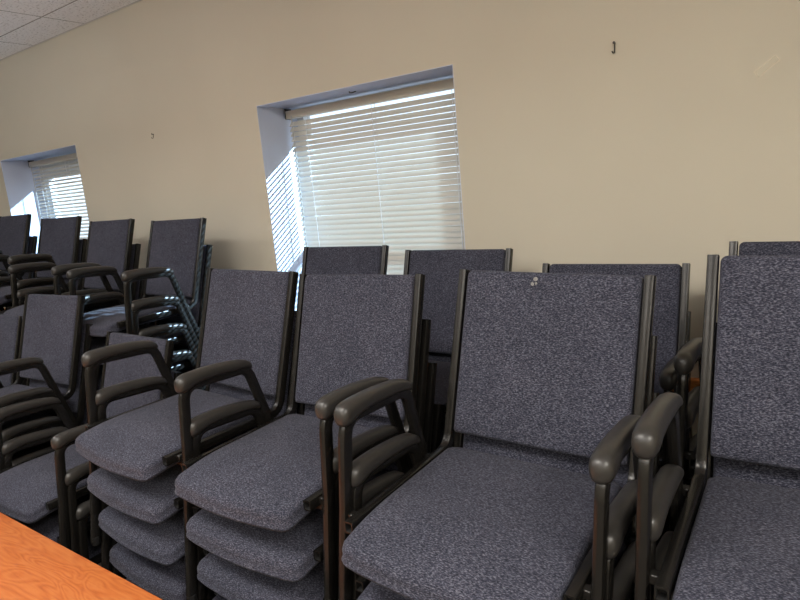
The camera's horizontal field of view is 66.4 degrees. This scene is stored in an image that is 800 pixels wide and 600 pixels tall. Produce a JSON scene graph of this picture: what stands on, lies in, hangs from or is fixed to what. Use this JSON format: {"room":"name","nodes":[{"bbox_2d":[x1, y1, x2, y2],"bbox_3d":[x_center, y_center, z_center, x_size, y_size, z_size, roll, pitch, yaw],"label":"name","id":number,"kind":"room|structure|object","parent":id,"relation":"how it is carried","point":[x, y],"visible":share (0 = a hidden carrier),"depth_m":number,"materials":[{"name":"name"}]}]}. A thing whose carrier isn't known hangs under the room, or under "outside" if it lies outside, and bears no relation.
{"room":"meeting room","nodes":[
{"label":"meeting room","id":0,"kind":"room"},
{"bbox_2d":[0,0,137,58],"bbox_3d":[-2.577,-1.257,1.126,11.100,0.120,6.070,3,13,35],"label":"ceiling","id":1,"kind":"structure","parent":0,"point":[24,24],"depth_m":3.77,"materials":[{"name":"tile"}]},
{"bbox_2d":[0,0,799,435],"bbox_3d":[-0.818,-0.379,3.680,10.800,2.870,0.360,3,13,35],"label":"wall","id":2,"kind":"structure","parent":0,"point":[669,146],"depth_m":2.50,"materials":[{"name":"beige paint"}]},
{"bbox_2d":[0,145,88,253],"bbox_3d":[-2.644,-0.572,4.929,1.207,1.199,0.375,3,13,35],"label":"window","id":3,"kind":"structure","parent":2,"relation":"in","point":[17,174],"depth_m":5.16,"materials":[{"name":"white paint"}]},
{"bbox_2d":[28,153,88,238],"bbox_3d":[-2.606,-0.587,4.946,1.160,1.166,0.064,3,13,35],"label":"blind","id":4,"kind":"object","parent":3,"relation":"attached to","point":[73,156],"visible":0.32,"depth_m":4.97,"materials":[{"name":"beige plastic"}]},
{"bbox_2d":[0,0,141,60],"bbox_3d":[-1.050,-1.743,3.262,10.800,0.003,0.012,3,13,35],"label":"trim","id":5,"kind":"structure","parent":2,"relation":"attached to","point":[138,0],"depth_m":4.03,"materials":[{"name":"grey"}]},
{"bbox_2d":[4,308,699,390],"bbox_3d":[-0.875,0.258,3.640,10.800,0.119,0.028,3,13,35],"label":"trim","id":6,"kind":"structure","parent":2,"relation":"attached to","point":[695,382],"depth_m":2.24,"materials":[{"name":"brown wood"}]},
{"bbox_2d":[256,64,465,310],"bbox_3d":[-0.120,-0.457,3.151,1.204,1.199,0.375,3,13,35],"label":"window","id":7,"kind":"structure","parent":2,"relation":"in","point":[275,134],"depth_m":3.38,"materials":[{"name":"white paint"}]},
{"bbox_2d":[284,78,464,274],"bbox_3d":[-0.096,-0.472,3.178,1.192,1.166,0.064,3,13,35],"label":"blind","id":8,"kind":"object","parent":7,"relation":"attached to","point":[412,231],"visible":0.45,"depth_m":3.13,"materials":[{"name":"beige plastic"}]},
{"bbox_2d":[754,55,779,76],"bbox_3d":[1.164,-0.743,1.940,0.073,0.060,0.002,3,13,35],"label":"tape strip","id":9,"kind":"object","parent":2,"relation":"attached to","point":[774,59],"visible":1,"depth_m":1.94,"materials":[{"name":"beige paper"}]},
{"bbox_3d":[-2.312,1.682,1.692,11.100,0.150,6.070,3,13,35],"label":"floor","id":10,"kind":"structure","parent":0,"visible":0},
{"bbox_2d":[12,378,101,465],"bbox_3d":[-1.771,0.868,2.961,0.584,0.869,0.656,2,13,32],"label":"armchair","id":11,"kind":"object","parent":10,"relation":"on","point":[26,457],"visible":0.07,"depth_m":2.68,"materials":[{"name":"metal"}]},
{"bbox_2d":[2,365,99,459],"bbox_3d":[-1.790,0.731,2.925,0.584,0.869,0.656,2,13,32],"label":"armchair","id":12,"kind":"object","parent":11,"relation":"on","point":[39,424],"visible":0.13,"depth_m":2.74,"materials":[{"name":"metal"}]},
{"bbox_2d":[0,324,92,452],"bbox_3d":[-1.809,0.594,2.888,0.584,0.869,0.656,2,13,32],"label":"armchair","id":13,"kind":"object","parent":12,"relation":"on","point":[76,403],"visible":0.26,"depth_m":2.91,"materials":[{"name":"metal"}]},
{"bbox_2d":[0,293,84,426],"bbox_3d":[-1.829,0.457,2.852,0.584,0.869,0.656,2,13,32],"label":"armchair","id":14,"kind":"object","parent":13,"relation":"on","point":[50,341],"visible":0.71,"depth_m":2.93,"materials":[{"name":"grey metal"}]},
{"bbox_2d":[0,512,161,599],"bbox_3d":[-1.583,1.153,1.737,2.840,0.740,0.928,3,13,35],"label":"wooden table","id":15,"kind":"object","parent":10,"relation":"on","point":[33,566],"visible":1,"depth_m":1.64,"materials":[{"name":"orange wood"}]},
{"bbox_2d":[76,499,100,563],"bbox_3d":[-1.218,0.902,2.523,0.584,0.869,0.656,3,14,37],"label":"armchair","id":16,"kind":"object","parent":10,"relation":"on","point":[92,553],"visible":0.08,"depth_m":2.18,"materials":[{"name":"brown metal"}]},
{"bbox_2d":[1,370,181,554],"bbox_3d":[-1.238,0.769,2.487,0.584,0.869,0.656,3,14,37],"label":"armchair","id":17,"kind":"object","parent":16,"relation":"on","point":[48,526],"visible":0.23,"depth_m":2.23,"materials":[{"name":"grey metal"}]},
{"bbox_2d":[0,331,173,549],"bbox_3d":[-1.257,0.635,2.451,0.584,0.869,0.656,3,14,37],"label":"armchair","id":18,"kind":"object","parent":17,"relation":"on","point":[32,489],"visible":0.52,"depth_m":2.39,"materials":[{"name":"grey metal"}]},
{"bbox_3d":[-0.629,0.908,2.218,0.551,0.869,0.656,4,14,38],"label":"armchair","id":19,"kind":"object","parent":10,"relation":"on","visible":0},
{"bbox_2d":[109,543,185,599],"bbox_3d":[-0.648,0.774,2.182,0.553,0.870,0.656,4,14,38],"label":"armchair","id":20,"kind":"object","parent":19,"relation":"on","point":[165,582],"visible":0.12,"depth_m":1.92,"materials":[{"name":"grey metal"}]},
{"bbox_2d":[98,403,298,577],"bbox_3d":[-0.668,0.639,2.146,0.554,0.871,0.656,4,14,38],"label":"armchair","id":21,"kind":"object","parent":20,"relation":"on","point":[163,543],"visible":0.15,"depth_m":1.88,"materials":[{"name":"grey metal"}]},
{"bbox_2d":[87,311,295,571],"bbox_3d":[-0.687,0.505,2.110,0.556,0.873,0.656,4,14,38],"label":"armchair","id":22,"kind":"object","parent":21,"relation":"on","point":[154,501],"visible":0.3,"depth_m":1.95,"materials":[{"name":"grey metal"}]},
{"bbox_2d":[75,268,298,545],"bbox_3d":[-0.706,0.370,2.074,0.557,0.874,0.656,4,14,38],"label":"armchair","id":23,"kind":"object","parent":22,"relation":"on","point":[248,315],"visible":0.8,"depth_m":2.08,"materials":[{"name":"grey fabric"}]},
{"bbox_3d":[0.309,0.965,1.483,0.584,0.869,0.656,2,13,34],"label":"armchair","id":24,"kind":"object","parent":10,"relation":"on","visible":0},
{"bbox_2d":[630,451,659,599],"bbox_3d":[0.289,0.828,1.447,0.589,0.875,0.656,3,13,34],"label":"armchair","id":25,"kind":"object","parent":24,"relation":"on","point":[656,459],"visible":0.02,"depth_m":1.46,"materials":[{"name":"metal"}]},
{"bbox_2d":[613,392,658,599],"bbox_3d":[0.270,0.691,1.410,0.594,0.882,0.656,3,14,34],"label":"armchair","id":26,"kind":"object","parent":25,"relation":"on","point":[624,571],"visible":0.04,"depth_m":1.13,"materials":[{"name":"brown metal"}]},
{"bbox_2d":[351,335,657,599],"bbox_3d":[0.249,0.553,1.375,0.602,0.888,0.656,3,14,34],"label":"armchair","id":27,"kind":"object","parent":26,"relation":"on","point":[622,510],"visible":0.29,"depth_m":1.38,"materials":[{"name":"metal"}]},
{"bbox_2d":[334,269,656,599],"bbox_3d":[0.229,0.416,1.339,0.611,0.894,0.656,4,14,34],"label":"armchair","id":28,"kind":"object","parent":27,"relation":"on","point":[555,362],"visible":0.88,"depth_m":1.36,"materials":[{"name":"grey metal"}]},
{"bbox_3d":[-0.189,0.929,1.901,0.584,0.869,0.656,3,13,35],"label":"armchair","id":29,"kind":"object","parent":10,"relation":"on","visible":0},
{"bbox_2d":[212,403,442,599],"bbox_3d":[-0.208,0.798,1.866,0.586,0.872,0.656,2,13,35],"label":"armchair","id":30,"kind":"object","parent":29,"relation":"on","point":[437,415],"visible":0.02,"depth_m":1.88,"materials":[{"name":"brown metal"}]},
{"bbox_2d":[197,362,436,599],"bbox_3d":[-0.227,0.666,1.830,0.589,0.876,0.656,2,13,35],"label":"armchair","id":31,"kind":"object","parent":30,"relation":"on","point":[231,581],"visible":0.12,"depth_m":1.61,"materials":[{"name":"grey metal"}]},
{"bbox_2d":[186,319,430,599],"bbox_3d":[-0.246,0.535,1.795,0.592,0.880,0.656,2,13,35],"label":"armchair","id":32,"kind":"object","parent":31,"relation":"on","point":[290,555],"visible":0.3,"depth_m":1.57,"materials":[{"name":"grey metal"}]},
{"bbox_2d":[174,274,424,599],"bbox_3d":[-0.265,0.403,1.759,0.596,0.883,0.656,2,13,35],"label":"armchair","id":33,"kind":"object","parent":32,"relation":"on","point":[353,334],"visible":0.78,"depth_m":1.76,"materials":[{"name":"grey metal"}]},
{"bbox_3d":[0.821,0.978,1.175,0.584,0.869,0.656,2,13,34],"label":"armchair","id":34,"kind":"object","parent":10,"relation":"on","visible":0},
{"bbox_3d":[0.801,0.833,1.137,0.584,0.869,0.656,2,13,33],"label":"armchair","id":35,"kind":"object","parent":34,"relation":"on","visible":0},
{"bbox_2d":[655,457,713,581],"bbox_3d":[0.781,0.688,1.099,0.588,0.874,0.656,2,13,33],"label":"armchair","id":36,"kind":"object","parent":35,"relation":"on","point":[661,549],"visible":0.09,"depth_m":1.17,"materials":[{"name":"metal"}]},
{"bbox_2d":[634,322,799,599],"bbox_3d":[0.761,0.542,1.061,0.590,0.876,0.656,3,13,33],"label":"armchair","id":37,"kind":"object","parent":36,"relation":"on","point":[667,481],"visible":0.23,"depth_m":1.23,"materials":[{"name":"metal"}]},
{"bbox_2d":[631,254,799,599],"bbox_3d":[0.741,0.397,1.023,0.591,0.879,0.656,3,13,33],"label":"armchair","id":38,"kind":"object","parent":37,"relation":"on","point":[744,541],"visible":0.97,"depth_m":1.20,"materials":[{"name":"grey fabric"}]},
{"bbox_3d":[-2.338,0.841,3.366,0.584,0.869,0.656,3,13,35],"label":"armchair","id":39,"kind":"object","parent":10,"relation":"on","visible":0},
{"bbox_2d":[21,378,26,385],"bbox_3d":[-2.358,0.702,3.329,0.584,0.869,0.656,3,13,35],"label":"armchair","id":40,"kind":"object","parent":39,"relation":"on","point":[24,382],"visible":0.02,"depth_m":3.33,"materials":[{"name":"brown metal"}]},
{"bbox_2d":[0,314,22,386],"bbox_3d":[-2.377,0.563,3.292,0.584,0.869,0.656,3,13,35],"label":"armchair","id":41,"kind":"object","parent":40,"relation":"on","point":[10,325],"visible":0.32,"depth_m":3.33,"materials":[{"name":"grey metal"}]},
{"bbox_3d":[-2.992,0.633,4.751,0.584,0.869,0.656,3,13,35],"label":"armchair","id":42,"kind":"object","parent":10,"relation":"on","visible":0},
{"bbox_3d":[-3.035,0.313,4.669,0.584,0.869,0.656,3,13,35],"label":"armchair","id":43,"kind":"object","parent":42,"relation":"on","visible":0},
{"bbox_3d":[-3.057,0.152,4.628,0.584,0.869,0.656,3,13,35],"label":"armchair","id":44,"kind":"object","parent":43,"relation":"on","visible":0},
{"bbox_2d":[0,236,37,302],"bbox_3d":[-3.078,-0.008,4.587,0.584,0.869,0.656,3,13,35],"label":"armchair","id":45,"kind":"object","parent":44,"relation":"on","point":[32,245],"visible":0.13,"depth_m":4.60,"materials":[{"name":"grey fabric"}]},
{"bbox_2d":[0,214,31,310],"bbox_3d":[-3.100,-0.168,4.546,0.584,0.869,0.656,3,13,35],"label":"armchair","id":46,"kind":"object","parent":45,"relation":"on","point":[15,229],"visible":0.47,"depth_m":4.63,"materials":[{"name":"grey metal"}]},
{"bbox_3d":[-2.403,0.663,4.321,0.584,0.869,0.656,2,13,33],"label":"armchair","id":47,"kind":"object","parent":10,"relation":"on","visible":0},
{"bbox_3d":[-2.424,0.511,4.282,0.584,0.869,0.656,2,13,33],"label":"armchair","id":48,"kind":"object","parent":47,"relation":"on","visible":0},
{"bbox_3d":[-2.444,0.360,4.243,0.584,0.869,0.656,2,13,33],"label":"armchair","id":49,"kind":"object","parent":48,"relation":"on","visible":0},
{"bbox_2d":[0,288,87,312],"bbox_3d":[-2.465,0.208,4.204,0.584,0.869,0.656,2,13,33],"label":"armchair","id":50,"kind":"object","parent":49,"relation":"on","point":[8,304],"visible":0.02,"depth_m":4.25,"materials":[{"name":"brown metal"}]},
{"bbox_2d":[0,239,86,313],"bbox_3d":[-2.486,0.057,4.165,0.584,0.869,0.656,2,13,33],"label":"armchair","id":51,"kind":"object","parent":50,"relation":"on","point":[34,282],"visible":0.11,"depth_m":4.17,"materials":[{"name":"brown metal"}]},
{"bbox_2d":[0,216,81,304],"bbox_3d":[-2.506,-0.094,4.125,0.584,0.869,0.656,2,13,33],"label":"armchair","id":52,"kind":"object","parent":51,"relation":"on","point":[58,244],"visible":0.4,"depth_m":4.20,"materials":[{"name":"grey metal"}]},
{"bbox_3d":[-1.811,0.713,3.782,0.584,0.869,0.656,3,14,36],"label":"armchair","id":53,"kind":"object","parent":10,"relation":"on","visible":0},
{"bbox_3d":[-1.831,0.570,3.745,0.584,0.869,0.656,3,14,36],"label":"armchair","id":54,"kind":"object","parent":53,"relation":"on","visible":0},
{"bbox_3d":[-1.851,0.426,3.707,0.584,0.869,0.656,3,14,36],"label":"armchair","id":55,"kind":"object","parent":54,"relation":"on","visible":0},
{"bbox_2d":[92,268,143,338],"bbox_3d":[-1.871,0.282,3.669,0.584,0.869,0.656,3,14,36],"label":"armchair","id":56,"kind":"object","parent":55,"relation":"on","point":[140,283],"visible":0.02,"depth_m":3.68,"materials":[{"name":"grey fabric"}]},
{"bbox_2d":[17,243,140,330],"bbox_3d":[-1.891,0.138,3.632,0.584,0.869,0.656,3,14,36],"label":"armchair","id":57,"kind":"object","parent":56,"relation":"on","point":[135,253],"visible":0.09,"depth_m":3.63,"materials":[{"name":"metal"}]},
{"bbox_2d":[4,218,134,336],"bbox_3d":[-1.911,-0.006,3.594,0.584,0.869,0.656,3,14,36],"label":"armchair","id":58,"kind":"object","parent":57,"relation":"on","point":[109,243],"visible":0.45,"depth_m":3.63,"materials":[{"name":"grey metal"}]},
{"bbox_3d":[-1.273,0.737,3.409,0.584,0.869,0.656,3,14,37],"label":"armchair","id":59,"kind":"object","parent":10,"relation":"on","visible":0},
{"bbox_3d":[-1.292,0.597,3.372,0.584,0.869,0.656,3,14,37],"label":"armchair","id":60,"kind":"object","parent":59,"relation":"on","visible":0},
{"bbox_2d":[172,345,205,389],"bbox_3d":[-1.312,0.457,3.335,0.584,0.869,0.656,3,14,37],"label":"armchair","id":61,"kind":"object","parent":60,"relation":"on","point":[179,352],"visible":0.09,"depth_m":3.16,"materials":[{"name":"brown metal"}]},
{"bbox_2d":[99,320,197,377],"bbox_3d":[-1.331,0.318,3.298,0.584,0.869,0.656,3,14,37],"label":"armchair","id":62,"kind":"object","parent":61,"relation":"on","point":[164,327],"visible":0.11,"depth_m":3.13,"materials":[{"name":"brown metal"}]},
{"bbox_2d":[82,245,212,364],"bbox_3d":[-1.351,0.178,3.261,0.584,0.869,0.656,3,14,37],"label":"armchair","id":63,"kind":"object","parent":62,"relation":"on","point":[155,301],"visible":0.33,"depth_m":3.19,"materials":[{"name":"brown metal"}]},
{"bbox_2d":[66,217,206,340],"bbox_3d":[-1.371,0.038,3.224,0.584,0.869,0.656,3,14,37],"label":"armchair","id":64,"kind":"object","parent":63,"relation":"on","point":[175,247],"visible":0.75,"depth_m":3.23,"materials":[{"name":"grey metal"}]},
{"bbox_3d":[0.172,0.788,2.468,0.584,0.869,0.656,2,13,35],"label":"armchair","id":65,"kind":"object","parent":10,"relation":"on","visible":0},
{"bbox_3d":[0.153,0.660,2.433,0.584,0.869,0.656,2,13,35],"label":"armchair","id":66,"kind":"object","parent":65,"relation":"on","visible":0},
{"bbox_3d":[0.135,0.533,2.399,0.584,0.869,0.656,2,13,35],"label":"armchair","id":67,"kind":"object","parent":66,"relation":"on","visible":0},
{"bbox_2d":[428,352,453,446],"bbox_3d":[0.116,0.405,2.364,0.584,0.869,0.656,2,13,35],"label":"armchair","id":68,"kind":"object","parent":67,"relation":"on","point":[440,357],"visible":0.02,"depth_m":2.51,"materials":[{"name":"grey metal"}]},
{"bbox_2d":[403,248,512,417],"bbox_3d":[0.098,0.278,2.329,0.584,0.869,0.656,2,13,35],"label":"armchair","id":69,"kind":"object","parent":68,"relation":"on","point":[440,268],"visible":0.16,"depth_m":2.47,"materials":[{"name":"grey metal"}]},
{"bbox_3d":[0.661,0.823,2.054,0.584,0.869,0.656,2,13,34],"label":"armchair","id":70,"kind":"object","parent":10,"relation":"on","visible":0},
{"bbox_2d":[658,372,692,542],"bbox_3d":[0.640,0.669,2.014,0.584,0.869,0.656,2,13,34],"label":"armchair","id":71,"kind":"object","parent":70,"relation":"on","point":[690,372],"visible":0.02,"depth_m":2.03,"materials":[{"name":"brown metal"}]},
{"bbox_2d":[658,311,692,530],"bbox_3d":[0.620,0.514,1.974,0.584,0.869,0.656,2,13,34],"label":"armchair","id":72,"kind":"object","parent":71,"relation":"on","point":[689,312],"visible":0.02,"depth_m":1.99,"materials":[{"name":"brown metal"}]},
{"bbox_2d":[542,263,692,538],"bbox_3d":[0.599,0.359,1.934,0.584,0.869,0.656,2,13,34],"label":"armchair","id":73,"kind":"object","parent":72,"relation":"on","point":[670,318],"visible":0.13,"depth_m":1.97,"materials":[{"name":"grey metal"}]},
{"bbox_3d":[1.103,0.864,1.636,0.584,0.869,0.656,3,13,36],"label":"armchair","id":74,"kind":"object","parent":10,"relation":"on","visible":0},
{"bbox_3d":[1.084,0.729,1.600,0.584,0.869,0.656,3,13,36],"label":"armchair","id":75,"kind":"object","parent":74,"relation":"on","visible":0},
{"bbox_2d":[687,434,696,543],"bbox_3d":[1.064,0.593,1.564,0.584,0.869,0.656,3,13,36],"label":"armchair","id":76,"kind":"object","parent":75,"relation":"on","point":[693,441],"visible":0.02,"depth_m":1.58,"materials":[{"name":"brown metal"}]},
{"bbox_2d":[685,386,699,518],"bbox_3d":[1.045,0.458,1.528,0.584,0.869,0.656,3,13,36],"label":"armchair","id":77,"kind":"object","parent":76,"relation":"on","point":[693,395],"visible":0.06,"depth_m":1.50,"materials":[{"name":"brown metal"}]},
{"bbox_2d":[673,241,799,501],"bbox_3d":[1.026,0.323,1.492,0.584,0.869,0.656,3,13,36],"label":"armchair","id":78,"kind":"object","parent":77,"relation":"on","point":[685,360],"visible":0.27,"depth_m":1.48,"materials":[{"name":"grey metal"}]},
{"bbox_3d":[-0.369,0.368,2.695,0.584,0.869,0.656,2,13,34],"label":"armchair","id":79,"kind":"object","parent":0,"visible":0},
{"bbox_2d":[301,245,388,274],"bbox_3d":[-0.388,0.236,2.659,0.584,0.869,0.656,2,13,34],"label":"armchair","id":80,"kind":"object","parent":79,"relation":"on","point":[340,260],"visible":0.06,"depth_m":2.79,"materials":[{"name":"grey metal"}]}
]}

